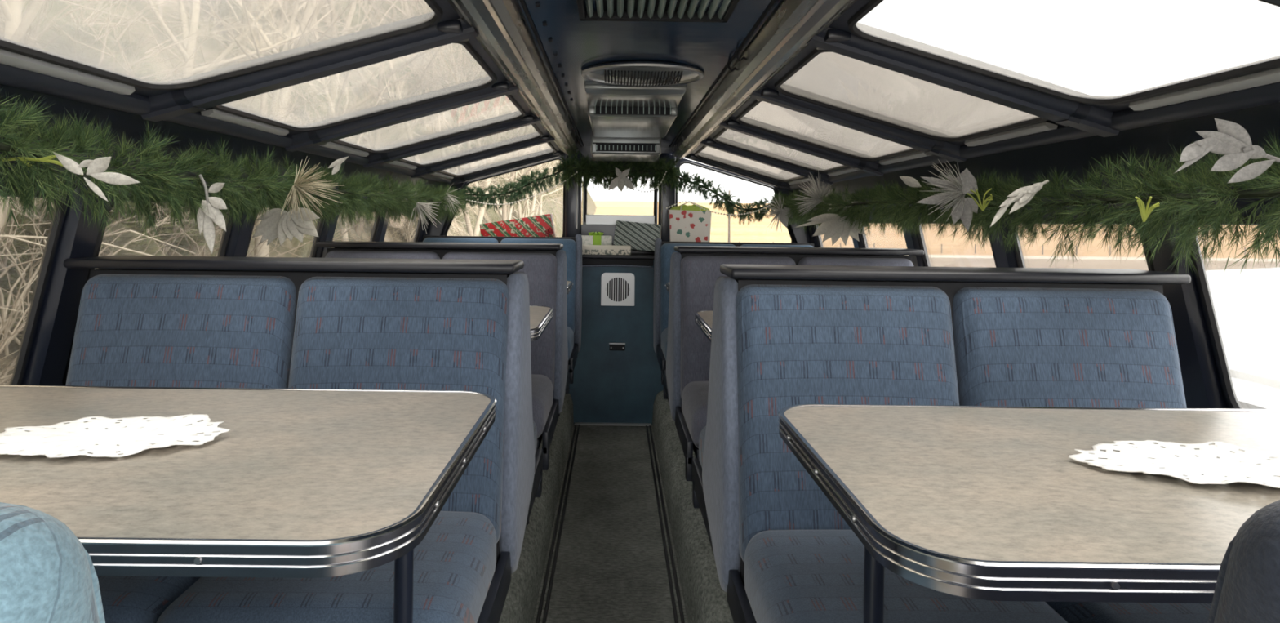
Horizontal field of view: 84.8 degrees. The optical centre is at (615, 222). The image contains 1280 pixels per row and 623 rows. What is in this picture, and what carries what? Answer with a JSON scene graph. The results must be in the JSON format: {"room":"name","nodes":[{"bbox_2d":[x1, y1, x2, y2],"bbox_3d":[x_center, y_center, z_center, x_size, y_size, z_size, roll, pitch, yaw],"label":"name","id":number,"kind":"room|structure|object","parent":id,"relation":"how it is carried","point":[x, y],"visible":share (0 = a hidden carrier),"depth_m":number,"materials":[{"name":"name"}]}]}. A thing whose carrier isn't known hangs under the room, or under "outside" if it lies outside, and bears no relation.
{"room":"transit interior","nodes":[
{"label":"transit interior","id":0,"kind":"room"},
{"bbox_2d":[0,63,452,385],"bbox_3d":[-1.363,0.422,2.250,0.425,1.493,5.600,1,0,0],"label":"wall","id":1,"kind":"structure","parent":0,"point":[51,344],"depth_m":1.77,"materials":[{"name":"black paint"}]},
{"bbox_2d":[0,186,69,385],"bbox_3d":[-1.408,0.212,1.375,0.158,0.582,0.790,1,0,0],"label":"window","id":2,"kind":"structure","parent":1,"relation":"in","point":[27,256],"depth_m":1.66,"materials":[{"name":"glass"}]},
{"bbox_2d":[61,193,235,385],"bbox_3d":[-1.408,0.212,2.150,0.158,0.582,0.760,1,0,0],"label":"window","id":3,"kind":"structure","parent":1,"relation":"in","point":[125,242],"depth_m":2.08,"materials":[{"name":"glass"}]},
{"bbox_2d":[0,89,474,244],"bbox_3d":[-1.073,-0.103,2.870,0.220,0.341,4.218,1,0,1],"label":"pine garland","id":4,"kind":"object","parent":1,"relation":"attached to","point":[262,181],"visible":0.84,"depth_m":1.70,"materials":[{"name":"green"}]},
{"bbox_2d":[2,151,141,201],"bbox_3d":[-1.019,-0.085,1.311,0.273,0.094,0.018,1,0,0],"label":"leaf spray","id":5,"kind":"object","parent":4,"relation":"attached to","point":[96,167],"visible":0.99,"depth_m":1.31,"materials":[{"name":"silver"}]},
{"bbox_2d":[196,173,226,254],"bbox_3d":[-1.029,-0.019,1.793,0.080,0.205,0.021,1,0,0],"label":"leaf spray","id":6,"kind":"object","parent":4,"relation":"attached to","point":[205,220],"visible":1,"depth_m":1.79,"materials":[{"name":"silver fabric"}]},
{"bbox_2d":[252,207,319,246],"bbox_3d":[-1.050,0.016,2.248,0.217,0.126,0.038,1,0,0],"label":"poinsettia","id":7,"kind":"object","parent":4,"relation":"hanging from","point":[274,224],"visible":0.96,"depth_m":2.24,"materials":[{"name":"silver plant"}]},
{"bbox_2d":[280,157,345,224],"bbox_3d":[-0.965,-0.095,2.208,0.195,0.232,0.157,1,0,0],"label":"needle spray","id":8,"kind":"object","parent":4,"relation":"attached to","point":[300,191],"visible":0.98,"depth_m":2.22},
{"bbox_2d":[328,155,349,174],"bbox_3d":[-0.989,-0.202,2.506,0.077,0.067,0.013,1,0,3],"label":"leaf spray","id":9,"kind":"object","parent":4,"relation":"attached to","point":[336,164],"visible":1,"depth_m":2.50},
{"bbox_2d":[408,202,439,233],"bbox_3d":[-0.964,-0.020,3.575,0.189,0.163,0.158,1,0,0],"label":"needle spray","id":10,"kind":"object","parent":4,"relation":"attached to","point":[420,206],"visible":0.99,"depth_m":3.57,"materials":[{"name":"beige plant"}]},
{"bbox_2d":[439,182,461,213],"bbox_3d":[-0.989,-0.144,4.278,0.163,0.193,0.126,1,0,32],"label":"needle spray","id":11,"kind":"object","parent":4,"relation":"attached to","point":[444,197],"visible":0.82,"depth_m":4.27,"materials":[{"name":"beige plant"}]},
{"bbox_2d":[244,202,326,257],"bbox_3d":[-1.408,0.212,2.915,0.158,0.582,0.770,1,0,0],"label":"window","id":12,"kind":"structure","parent":1,"relation":"in","point":[295,248],"depth_m":2.94,"materials":[{"name":"glass"}]},
{"bbox_2d":[330,208,381,248],"bbox_3d":[-1.408,0.212,3.680,0.158,0.582,0.760,1,0,0],"label":"window","id":13,"kind":"structure","parent":1,"relation":"in","point":[364,233],"depth_m":3.73,"materials":[{"name":"glass"}]},
{"bbox_2d":[383,212,422,241],"bbox_3d":[-1.408,0.212,4.505,0.158,0.582,0.890,1,0,0],"label":"window","id":14,"kind":"structure","parent":1,"relation":"in","point":[404,232],"depth_m":4.54,"materials":[{"name":"glass"}]},
{"bbox_2d":[498,390,733,622],"bbox_3d":[-0.015,1.282,2.105,3.120,0.295,5.310,1,0,0],"label":"floor","id":15,"kind":"structure","parent":0,"point":[615,532],"depth_m":2.92,"materials":[{"name":"carpet"}]},
{"bbox_2d":[0,502,105,622],"bbox_3d":[-0.775,0.620,0.547,1.124,1.012,0.665,1,0,0],"label":"bench","id":16,"kind":"object","parent":15,"relation":"on","point":[47,575],"visible":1,"depth_m":0.29,"materials":[{"name":"blue fabric"}]},
{"bbox_2d":[0,384,496,622],"bbox_3d":[-0.834,0.736,1.122,1.188,0.778,0.704,1,0,0],"label":"table","id":17,"kind":"object","parent":15,"relation":"on","point":[302,482],"visible":1,"depth_m":0.97,"materials":[{"name":"laminate"}]},
{"bbox_2d":[0,413,230,457],"bbox_3d":[-0.816,0.338,1.121,0.375,0.016,0.216,1,0,-11],"label":"lace doily","id":18,"kind":"object","parent":17,"relation":"on","point":[131,435],"visible":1,"depth_m":1.12,"materials":[{"name":"white"}]},
{"bbox_2d":[63,255,542,622],"bbox_3d":[-0.797,0.615,1.810,1.131,1.037,1.290,1,0,0],"label":"bench","id":19,"kind":"object","parent":15,"relation":"on","point":[146,321],"visible":0.49,"depth_m":1.68,"materials":[{"name":"fabric"}]},
{"bbox_2d":[97,575,201,622],"bbox_3d":[-1.067,0.735,1.400,0.530,0.192,0.470,1,0,0],"label":"seat cushion","id":20,"kind":"object","parent":19,"relation":"on","point":[125,598],"depth_m":1.24,"materials":[{"name":"fabric"}]},
{"bbox_2d":[155,511,496,622],"bbox_3d":[-0.534,0.742,1.400,0.530,0.192,0.470,1,0,0],"label":"seat cushion","id":21,"kind":"object","parent":19,"relation":"on","point":[455,570],"depth_m":1.25,"materials":[{"name":"fabric"}]},
{"bbox_2d":[533,420,537,454],"bbox_3d":[-0.534,0.742,2.220,0.530,0.192,0.470,1,0,0],"label":"seat cushion","id":22,"kind":"object","parent":19,"relation":"on","point":[534,424],"depth_m":2.37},
{"bbox_2d":[315,240,569,470],"bbox_3d":[-0.797,0.615,3.250,1.131,1.037,1.290,1,0,0],"label":"bench","id":23,"kind":"object","parent":15,"relation":"on","point":[544,267],"visible":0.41,"depth_m":3.15,"materials":[{"name":"fabric"}]},
{"bbox_2d":[536,432,542,449],"bbox_3d":[-0.812,0.833,2.890,1.047,0.041,0.510,1,0,0],"label":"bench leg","id":24,"kind":"object","parent":23,"relation":"on","point":[540,437],"depth_m":2.64,"materials":[{"name":"black paint"}]},
{"bbox_2d":[531,373,552,438],"bbox_3d":[-0.534,0.742,2.840,0.530,0.192,0.470,1,0,0],"label":"seat cushion","id":25,"kind":"object","parent":23,"relation":"on","point":[541,384],"depth_m":2.74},
{"bbox_2d":[422,234,582,383],"bbox_3d":[-0.750,0.605,4.367,1.054,1.058,0.705,1,0,0],"label":"bench","id":26,"kind":"object","parent":15,"relation":"on","point":[572,246],"visible":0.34,"depth_m":4.56,"materials":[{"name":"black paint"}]},
{"bbox_2d":[567,326,573,359],"bbox_3d":[-0.514,0.742,4.250,0.506,0.192,0.470,1,0,0],"label":"seat cushion","id":27,"kind":"object","parent":26,"relation":"on","point":[570,329],"depth_m":4.20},
{"bbox_2d":[527,305,553,524],"bbox_3d":[-0.844,0.736,2.622,1.169,0.778,0.704,1,0,0],"label":"table","id":28,"kind":"object","parent":15,"relation":"on","point":[540,316],"visible":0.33,"depth_m":2.60,"materials":[{"name":"laminate"}]},
{"bbox_2d":[559,280,573,415],"bbox_3d":[-0.844,0.736,4.005,1.169,0.778,0.539,1,0,0],"label":"table","id":29,"kind":"object","parent":15,"relation":"on","point":[569,283],"visible":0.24,"depth_m":4.00,"materials":[{"name":"laminate"}]},
{"bbox_2d":[693,310,712,342],"bbox_3d":[0.883,0.757,2.560,1.144,0.778,0.659,1,0,0],"label":"table","id":30,"kind":"object","parent":15,"relation":"on","point":[703,318],"visible":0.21,"depth_m":2.62,"materials":[{"name":"laminate"}]},
{"bbox_2d":[653,238,814,384],"bbox_3d":[0.783,0.633,4.367,1.059,1.038,0.705,1,0,0],"label":"bench","id":31,"kind":"object","parent":15,"relation":"on","point":[664,251],"visible":0.22,"depth_m":4.55,"materials":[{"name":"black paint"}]},
{"bbox_2d":[660,327,667,359],"bbox_3d":[0.542,0.755,4.250,0.508,0.192,0.470,1,0,0],"label":"seat cushion","id":32,"kind":"object","parent":31,"relation":"on","point":[664,331],"depth_m":4.22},
{"bbox_2d":[662,245,924,480],"bbox_3d":[0.795,0.634,3.155,1.104,1.037,1.290,1,0,0],"label":"bench","id":33,"kind":"object","parent":15,"relation":"on","point":[695,271],"visible":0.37,"depth_m":3.05,"materials":[{"name":"fabric"}]},
{"bbox_2d":[681,381,708,448],"bbox_3d":[0.536,0.754,2.745,0.516,0.192,0.470,1,0,0],"label":"seat cushion","id":34,"kind":"object","parent":33,"relation":"on","point":[695,394],"depth_m":2.65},
{"bbox_2d":[692,440,699,459],"bbox_3d":[0.805,0.852,2.795,1.020,0.041,0.510,1,0,0],"label":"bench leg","id":35,"kind":"object","parent":33,"relation":"on","point":[695,447],"depth_m":2.55,"materials":[{"name":"black paint"}]},
{"bbox_2d":[692,264,1211,622],"bbox_3d":[0.795,0.634,1.735,1.104,1.037,1.290,1,0,0],"label":"bench","id":36,"kind":"object","parent":15,"relation":"on","point":[783,335],"visible":0.47,"depth_m":1.60,"materials":[{"name":"fabric"}]},
{"bbox_2d":[698,426,706,466],"bbox_3d":[0.536,0.754,2.145,0.516,0.192,0.470,1,0,0],"label":"seat cushion","id":37,"kind":"object","parent":36,"relation":"on","point":[702,436],"depth_m":2.28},
{"bbox_2d":[744,528,1068,622],"bbox_3d":[0.536,0.754,1.325,0.516,0.192,0.470,1,0,0],"label":"seat cushion","id":38,"kind":"object","parent":36,"relation":"on","point":[792,575],"depth_m":1.27,"materials":[{"name":"fabric"}]},
{"bbox_2d":[1045,601,1211,622],"bbox_3d":[1.056,0.761,1.325,0.516,0.192,0.470,1,0,0],"label":"seat cushion","id":39,"kind":"object","parent":36,"relation":"on","point":[1072,611],"depth_m":1.21,"materials":[{"name":"fabric"}]},
{"bbox_2d":[777,404,1279,622],"bbox_3d":[0.878,0.757,1.070,1.154,0.778,0.659,1,0,0],"label":"table","id":40,"kind":"object","parent":15,"relation":"on","point":[978,502],"visible":1,"depth_m":0.94,"materials":[{"name":"laminate"}]},
{"bbox_2d":[1068,440,1279,488],"bbox_3d":[0.882,0.360,1.044,0.379,0.015,0.218,1,0,0],"label":"lace doily","id":41,"kind":"object","parent":40,"relation":"on","point":[1191,461],"visible":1,"depth_m":1.07,"materials":[{"name":"white"}]},
{"bbox_2d":[1207,499,1279,622],"bbox_3d":[0.782,0.632,0.547,1.080,1.024,0.665,1,0,0],"label":"bench","id":42,"kind":"object","parent":15,"relation":"on","point":[1247,588],"visible":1,"depth_m":0.30,"materials":[{"name":"fabric"}]},
{"bbox_2d":[425,146,811,424],"bbox_3d":[0.010,0.385,4.905,3.130,1.970,0.390,1,0,0],"label":"wall","id":43,"kind":"structure","parent":0,"point":[608,386],"depth_m":4.74,"materials":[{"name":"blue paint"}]},
{"bbox_2d":[441,155,565,237],"bbox_3d":[-0.818,-0.160,5.061,0.960,0.700,0.021,1,0,0],"label":"window","id":44,"kind":"structure","parent":43,"relation":"in","point":[448,223],"depth_m":5.05,"materials":[{"name":"black paint"}]},
{"bbox_2d":[447,158,573,212],"bbox_3d":[-0.757,-0.261,4.932,0.961,0.421,0.236,1,0,0],"label":"pine garland","id":45,"kind":"object","parent":43,"relation":"attached to","point":[525,183],"visible":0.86,"depth_m":4.92,"materials":[{"name":"green"}]},
{"bbox_2d":[467,171,577,205],"bbox_3d":[-0.650,-0.235,4.860,0.774,0.242,0.010,1,0,0],"label":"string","id":46,"kind":"object","parent":45,"relation":"hanging from","point":[500,204],"visible":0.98,"depth_m":4.86,"materials":[{"name":"white"}]},
{"bbox_2d":[479,213,555,236],"bbox_3d":[-0.680,0.090,4.883,0.528,0.299,0.146,1,0,4],"label":"gift box","id":47,"kind":"object","parent":43,"relation":"in","point":[542,225],"visible":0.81,"depth_m":4.84,"materials":[{"name":"red paper"}]},
{"bbox_2d":[581,231,612,244],"bbox_3d":[-0.137,0.145,4.925,0.210,0.153,0.156,1,0,-8],"label":"gift box","id":48,"kind":"object","parent":43,"relation":"in","point":[593,238],"visible":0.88,"depth_m":4.85,"materials":[{"name":"white paper"}]},
{"bbox_2d":[582,244,631,254],"bbox_3d":[-0.072,0.190,4.775,0.350,0.062,0.090,1,0,-3],"label":"gift box","id":49,"kind":"object","parent":43,"relation":"in","point":[586,249],"visible":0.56,"depth_m":4.73,"materials":[{"name":"beige paper"}]},
{"bbox_2d":[608,342,625,350],"bbox_3d":[0.012,0.841,4.730,0.111,0.051,0.020,1,0,0],"label":"wall plate","id":50,"kind":"object","parent":43,"relation":"attached to","point":[613,346],"visible":1,"depth_m":4.73,"materials":[{"name":"black"}]},
{"bbox_2d":[600,272,635,306],"bbox_3d":[0.017,0.454,4.734,0.226,0.222,0.012,1,0,0],"label":"air vent","id":51,"kind":"object","parent":43,"relation":"in","point":[616,288],"visible":1,"depth_m":4.73,"materials":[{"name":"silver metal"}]},
{"bbox_2d":[582,253,654,259],"bbox_3d":[0.012,0.235,4.890,3.030,0.026,0.360,1,0,0],"label":"shelf","id":52,"kind":"object","parent":43,"relation":"attached to","point":[633,255],"depth_m":4.71,"materials":[{"name":"black paint"}]},
{"bbox_2d":[555,151,681,194],"bbox_3d":[0.030,-0.338,4.879,0.897,0.328,0.333,1,0,0],"label":"pine garland","id":53,"kind":"object","parent":43,"relation":"attached to","point":[590,172],"visible":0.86,"depth_m":4.85,"materials":[{"name":"green"}]},
{"bbox_2d":[608,167,634,191],"bbox_3d":[0.041,-0.286,4.725,0.181,0.171,0.024,1,0,0],"label":"poinsettia","id":54,"kind":"object","parent":53,"relation":"attached to","point":[621,180],"visible":1,"depth_m":4.73,"materials":[{"name":"silver plant"}]},
{"bbox_2d":[582,181,657,225],"bbox_3d":[0.037,-0.175,5.059,0.540,0.410,0.027,1,0,0],"label":"window","id":55,"kind":"structure","parent":43,"relation":"in","point":[596,220],"depth_m":5.04,"materials":[{"name":"black paint"}]},
{"bbox_2d":[613,220,662,253],"bbox_3d":[0.159,0.104,4.905,0.326,0.231,0.171,1,0,10],"label":"gift box","id":56,"kind":"object","parent":43,"relation":"in","point":[642,237],"visible":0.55,"depth_m":4.83,"materials":[{"name":"paper"}]},
{"bbox_2d":[667,200,711,241],"bbox_3d":[0.520,0.040,4.915,0.290,0.375,0.140,1,0,0],"label":"gift bag","id":57,"kind":"object","parent":43,"relation":"on","point":[692,223],"visible":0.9,"depth_m":4.85,"materials":[{"name":"paper"}]},
{"bbox_2d":[661,160,786,226],"bbox_3d":[0.757,-0.205,4.929,0.897,0.476,0.232,1,0,0],"label":"pine garland","id":58,"kind":"object","parent":43,"relation":"attached to","point":[684,180],"visible":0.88,"depth_m":4.91,"materials":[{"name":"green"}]},
{"bbox_2d":[666,200,772,215],"bbox_3d":[0.715,-0.095,4.800,0.737,0.100,0.010,1,0,0],"label":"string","id":59,"kind":"object","parent":58,"relation":"hanging from","point":[741,214],"visible":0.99,"depth_m":4.80,"materials":[{"name":"white"}]},
{"bbox_2d":[675,158,795,243],"bbox_3d":[0.882,-0.134,5.061,0.940,0.690,0.021,1,0,0],"label":"window","id":60,"kind":"structure","parent":43,"relation":"in","point":[683,161],"depth_m":5.05,"materials":[{"name":"black paint"}]},
{"bbox_2d":[141,0,1279,191],"bbox_3d":[0.040,-0.416,2.250,2.467,0.368,5.600,1,0,0],"label":"ceiling","id":61,"kind":"structure","parent":0,"point":[542,48],"depth_m":2.06,"materials":[{"name":"black metal"}]},
{"bbox_2d":[0,0,461,97],"bbox_3d":[-0.771,-0.404,1.375,0.813,0.230,0.790,1,0,0],"label":"window","id":62,"kind":"structure","parent":61,"relation":"attached to","point":[148,48],"depth_m":1.46,"materials":[{"name":"glass"}]},
{"bbox_2d":[200,37,507,135],"bbox_3d":[-0.771,-0.404,2.150,0.813,0.230,0.760,1,0,0],"label":"window","id":63,"kind":"structure","parent":61,"relation":"attached to","point":[458,68],"depth_m":2.17,"materials":[{"name":"glass"}]},
{"bbox_2d":[319,92,533,156],"bbox_3d":[-0.771,-0.404,2.915,0.813,0.230,0.770,1,0,0],"label":"window","id":64,"kind":"structure","parent":61,"relation":"attached to","point":[508,108],"depth_m":2.99,"materials":[{"name":"glass"}]},
{"bbox_2d":[389,122,548,169],"bbox_3d":[-0.771,-0.404,3.680,0.813,0.230,0.760,1,0,0],"label":"window","id":65,"kind":"structure","parent":61,"relation":"attached to","point":[533,131],"depth_m":3.81,"materials":[{"name":"glass"}]},
{"bbox_2d":[430,141,560,179],"bbox_3d":[-0.771,-0.404,4.505,0.813,0.230,0.890,1,0,0],"label":"window","id":66,"kind":"structure","parent":61,"relation":"attached to","point":[549,148],"depth_m":4.67,"materials":[{"name":"glass"}]},
{"bbox_2d":[591,128,661,161],"bbox_3d":[0.063,-0.478,4.364,0.415,0.158,0.512,1,0,0],"label":"duct","id":67,"kind":"object","parent":61,"relation":"attached to","point":[602,148],"visible":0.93,"depth_m":4.12,"materials":[{"name":"grey"}]},
{"bbox_2d":[584,84,686,137],"bbox_3d":[0.081,-0.526,3.450,0.420,0.063,1.300,1,0,0],"label":"ceiling vent","id":68,"kind":"object","parent":61,"relation":"attached to","point":[613,110],"visible":0.97,"depth_m":3.25,"materials":[{"name":"grey"}]},
{"bbox_2d":[581,61,704,86],"bbox_3d":[0.099,-0.528,2.560,0.450,0.041,0.364,1,0,0],"label":"ceiling vent","id":69,"kind":"object","parent":61,"relation":"attached to","point":[628,73],"visible":1,"depth_m":2.48,"materials":[{"name":"silver metal"}]},
{"bbox_2d":[576,0,739,22],"bbox_3d":[0.102,-0.542,1.625,0.390,0.027,0.450,1,0,0],"label":"ceiling vent","id":70,"kind":"object","parent":61,"relation":"in","point":[651,11],"visible":1,"depth_m":1.79,"materials":[{"name":"black"}]},
{"bbox_2d":[690,144,810,184],"bbox_3d":[0.881,-0.375,4.505,0.753,0.229,0.890,1,0,0],"label":"window","id":71,"kind":"structure","parent":61,"relation":"attached to","point":[709,153],"depth_m":4.62,"materials":[{"name":"glass"}]},
{"bbox_2d":[706,126,857,176],"bbox_3d":[0.881,-0.375,3.680,0.753,0.229,0.760,1,0,0],"label":"window","id":72,"kind":"structure","parent":61,"relation":"attached to","point":[724,136],"depth_m":3.76,"materials":[{"name":"glass"}]},
{"bbox_2d":[728,97,931,164],"bbox_3d":[0.881,-0.375,2.915,0.753,0.229,0.770,1,0,0],"label":"window","id":73,"kind":"structure","parent":61,"relation":"attached to","point":[761,115],"depth_m":2.95,"materials":[{"name":"glass"}]},
{"bbox_2d":[763,44,1059,146],"bbox_3d":[0.881,-0.375,2.150,0.753,0.229,0.760,1,0,0],"label":"window","id":74,"kind":"structure","parent":61,"relation":"attached to","point":[825,78],"depth_m":2.14,"materials":[{"name":"glass"}]},
{"bbox_2d":[828,0,1279,112],"bbox_3d":[0.881,-0.375,1.375,0.753,0.229,0.790,1,0,0],"label":"window","id":75,"kind":"structure","parent":61,"relation":"attached to","point":[1111,55],"depth_m":1.42,"materials":[{"name":"glass"}]},
{"bbox_2d":[789,81,1279,408],"bbox_3d":[1.387,0.460,2.250,0.355,1.483,5.600,1,0,0],"label":"wall","id":76,"kind":"structure","parent":0,"point":[1256,109],"depth_m":1.77,"materials":[{"name":"black paint"}]},
{"bbox_2d":[813,224,854,248],"bbox_3d":[1.453,0.261,4.505,0.158,0.552,0.890,1,0,0],"label":"window","id":77,"kind":"structure","parent":76,"relation":"in","point":[827,243],"depth_m":4.62,"materials":[{"name":"glass"}]},
{"bbox_2d":[860,219,907,248],"bbox_3d":[1.453,0.261,3.680,0.158,0.552,0.760,1,0,0],"label":"window","id":78,"kind":"structure","parent":76,"relation":"in","point":[891,239],"depth_m":3.70,"materials":[{"name":"glass"}]},
{"bbox_2d":[915,218,997,267],"bbox_3d":[1.453,0.261,2.915,0.158,0.552,0.770,1,0,0],"label":"window","id":79,"kind":"structure","parent":76,"relation":"in","point":[943,252],"depth_m":2.95,"materials":[{"name":"glass"}]},
{"bbox_2d":[766,128,1279,281],"bbox_3d":[1.130,-0.049,2.838,0.230,0.360,4.136,1,0,0],"label":"pine garland","id":80,"kind":"object","parent":76,"relation":"attached to","point":[1270,227],"visible":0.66,"depth_m":1.62,"materials":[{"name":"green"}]},
{"bbox_2d":[763,194,793,231],"bbox_3d":[1.041,-0.065,4.533,0.222,0.261,0.159,1,0,0],"label":"needle spray","id":81,"kind":"object","parent":80,"relation":"attached to","point":[781,213],"visible":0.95,"depth_m":4.54,"materials":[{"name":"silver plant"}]},
{"bbox_2d":[793,169,832,215],"bbox_3d":[1.048,-0.153,3.717,0.232,0.243,0.158,1,0,0],"label":"needle spray","id":82,"kind":"object","parent":80,"relation":"attached to","point":[816,197],"visible":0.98,"depth_m":3.72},
{"bbox_2d":[794,213,871,244],"bbox_3d":[1.071,0.037,3.476,0.391,0.159,0.035,1,0,-1],"label":"poinsettia","id":83,"kind":"object","parent":80,"relation":"attached to","point":[831,226],"visible":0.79,"depth_m":3.48,"materials":[{"name":"silver plant"}]},
{"bbox_2d":[899,176,921,187],"bbox_3d":[1.014,-0.139,2.414,0.079,0.038,0.016,1,0,-3],"label":"leaf spray","id":84,"kind":"object","parent":80,"relation":"attached to","point":[910,181],"visible":1,"depth_m":2.41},
{"bbox_2d":[916,159,977,231],"bbox_3d":[0.972,-0.079,2.085,0.148,0.216,0.192,1,0,44],"label":"poinsettia","id":85,"kind":"object","parent":80,"relation":"attached to","point":[963,208],"visible":0.99,"depth_m":2.11,"materials":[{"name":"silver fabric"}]},
{"bbox_2d":[967,187,992,211],"bbox_3d":[1.043,-0.065,2.010,0.077,0.066,0.024,1,0,0],"label":"twig","id":86,"kind":"object","parent":80,"relation":"attached to","point":[982,206],"visible":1,"depth_m":2.01,"materials":[{"name":"yellow"}]},
{"bbox_2d":[989,179,1048,227],"bbox_3d":[1.012,-0.046,1.757,0.152,0.122,0.018,1,0,-3],"label":"leaf spray","id":87,"kind":"object","parent":80,"relation":"attached to","point":[1023,195],"visible":1,"depth_m":1.75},
{"bbox_2d":[1134,195,1159,222],"bbox_3d":[1.052,-0.026,1.394,0.049,0.051,0.024,1,0,0],"label":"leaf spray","id":88,"kind":"object","parent":80,"relation":"attached to","point":[1144,213],"visible":1,"depth_m":1.39,"materials":[{"name":"yellow"}]},
{"bbox_2d":[1174,118,1279,182],"bbox_3d":[0.970,-0.113,1.113,0.178,0.103,0.020,1,0,0],"label":"leaf spray","id":89,"kind":"object","parent":80,"relation":"attached to","point":[1231,140],"visible":1,"depth_m":1.11,"materials":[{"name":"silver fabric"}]},
{"bbox_2d":[1007,217,1155,271],"bbox_3d":[1.453,0.261,2.150,0.158,0.552,0.760,1,0,0],"label":"window","id":90,"kind":"structure","parent":76,"relation":"in","point":[1037,255],"depth_m":2.13,"materials":[{"name":"glass"}]},
{"bbox_2d":[1182,215,1279,408],"bbox_3d":[1.453,0.261,1.375,0.158,0.552,0.790,1,0,0],"label":"window","id":91,"kind":"structure","parent":76,"relation":"in","point":[1242,317],"depth_m":1.62,"materials":[{"name":"glass"}]},
{"label":"outside","id":92,"kind":"structure","parent":0,"visible":0},
{"bbox_2d":[593,200,791,243],"bbox_3d":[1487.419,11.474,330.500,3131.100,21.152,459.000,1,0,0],"label":"dry field","id":93,"kind":"structure","parent":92,"point":[757,232],"depth_m":227.85,"materials":[{"name":"plant"}]},
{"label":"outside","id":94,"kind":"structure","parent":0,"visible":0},
{"bbox_2d":[447,160,596,237],"bbox_3d":[-31.759,-45.233,224.000,55.400,99.606,480.000,1,0,0],"label":"hillside","id":95,"kind":"structure","parent":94,"point":[557,215],"depth_m":66.63,"materials":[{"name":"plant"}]},
{"bbox_2d":[462,203,473,235],"bbox_3d":[-8.353,-4.639,36.561,9.864,11.764,8.422,1,0,-13],"label":"bare tree","id":96,"kind":"object","parent":95,"relation":"on","point":[469,227],"visible":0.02,"depth_m":34.26,"materials":[{"name":"beige plant"}]},
{"bbox_2d":[473,177,490,235],"bbox_3d":[-4.767,-6.260,34.364,11.582,14.644,8.739,1,0,25],"label":"bare tree","id":97,"kind":"object","parent":95,"relation":"on","point":[481,213],"visible":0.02,"depth_m":35.06,"materials":[{"name":"beige plant"}]},
{"bbox_2d":[457,168,522,211],"bbox_3d":[-7.838,-2.216,33.447,6.369,3.761,7.308,1,0,-27],"label":"bush","id":98,"kind":"object","parent":95,"relation":"on","point":[522,169],"visible":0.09,"depth_m":32.86,"materials":[{"name":"beige plant"}]},
{"bbox_2d":[489,168,524,219],"bbox_3d":[-6.968,-3.916,43.385,7.090,11.117,7.751,1,0,21],"label":"bare tree","id":99,"kind":"object","parent":95,"relation":"on","point":[516,171],"visible":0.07,"depth_m":44.28,"materials":[{"name":"beige plant"}]},
{"bbox_2d":[502,166,533,221],"bbox_3d":[-5.050,-6.386,42.779,10.898,15.810,11.270,1,0,-31],"label":"bare tree","id":100,"kind":"object","parent":95,"relation":"on","point":[504,206],"visible":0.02,"depth_m":43.72,"materials":[{"name":"brown plant"}]},
{"bbox_2d":[502,161,553,215],"bbox_3d":[-7.647,-4.942,57.159,9.492,13.378,8.894,1,0,-21],"label":"bare tree","id":101,"kind":"object","parent":95,"relation":"on","point":[541,196],"visible":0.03,"depth_m":57.93,"materials":[{"name":"beige plant"}]},
{"bbox_2d":[493,163,562,217],"bbox_3d":[-5.425,-2.696,46.518,6.447,10.060,7.095,1,0,-38],"label":"bare tree","id":102,"kind":"object","parent":95,"relation":"on","point":[529,172],"visible":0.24,"depth_m":47.08,"materials":[{"name":"beige plant"}]},
{"bbox_2d":[501,160,559,218],"bbox_3d":[-5.991,-2.075,48.934,6.180,7.953,6.219,1,0,-44],"label":"bare tree","id":103,"kind":"object","parent":95,"relation":"on","point":[526,208],"visible":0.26,"depth_m":48.58,"materials":[{"name":"beige plant"}]},
{"bbox_2d":[503,160,563,213],"bbox_3d":[-7.062,-4.679,56.948,7.965,11.160,7.976,1,0,-27],"label":"bare tree","id":104,"kind":"object","parent":95,"relation":"on","point":[557,160],"visible":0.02,"depth_m":56.48,"materials":[{"name":"beige plant"}]},
{"bbox_2d":[506,160,560,216],"bbox_3d":[-4.945,-3.699,60.759,6.290,9.789,7.717,1,0,30],"label":"bare tree","id":105,"kind":"object","parent":95,"relation":"on","point":[536,211],"visible":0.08,"depth_m":59.84,"materials":[{"name":"beige plant"}]},
{"bbox_2d":[516,160,556,218],"bbox_3d":[-6.612,-6.543,50.250,9.227,15.073,10.654,1,0,-16],"label":"bare tree","id":106,"kind":"object","parent":95,"relation":"on","point":[519,211],"visible":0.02,"depth_m":52.30,"materials":[{"name":"beige plant"}]},
{"bbox_2d":[514,164,560,217],"bbox_3d":[-6.434,-1.791,52.785,5.332,7.118,5.381,1,0,-7],"label":"bare tree","id":107,"kind":"object","parent":95,"relation":"on","point":[548,164],"visible":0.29,"depth_m":52.36,"materials":[{"name":"beige plant"}]},
{"bbox_2d":[516,161,562,216],"bbox_3d":[-4.378,-5.706,54.557,11.389,14.350,8.509,1,0,-26],"label":"bare tree","id":108,"kind":"object","parent":95,"relation":"on","point":[535,193],"visible":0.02,"depth_m":53.59,"materials":[{"name":"beige plant"}]},
{"bbox_2d":[537,161,604,203],"bbox_3d":[-5.049,-5.075,59.863,8.842,14.437,10.129,1,0,35],"label":"bare tree","id":109,"kind":"object","parent":95,"relation":"on","point":[539,186],"visible":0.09,"depth_m":58.92,"materials":[{"name":"beige plant"}]},
{"bbox_3d":[202.434,6.720,16.000,395.000,0.220,152.000,1,0,0],"label":"gravel lot","id":110,"kind":"object","parent":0,"visible":0},
{"bbox_2d":[728,190,730,242],"bbox_3d":[13.850,0.184,85.000,0.284,8.139,0.320,1,0,0],"label":"utility pole","id":111,"kind":"object","parent":110,"relation":"on","point":[729,230],"visible":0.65,"depth_m":84.91,"materials":[{"name":"brown wood"}]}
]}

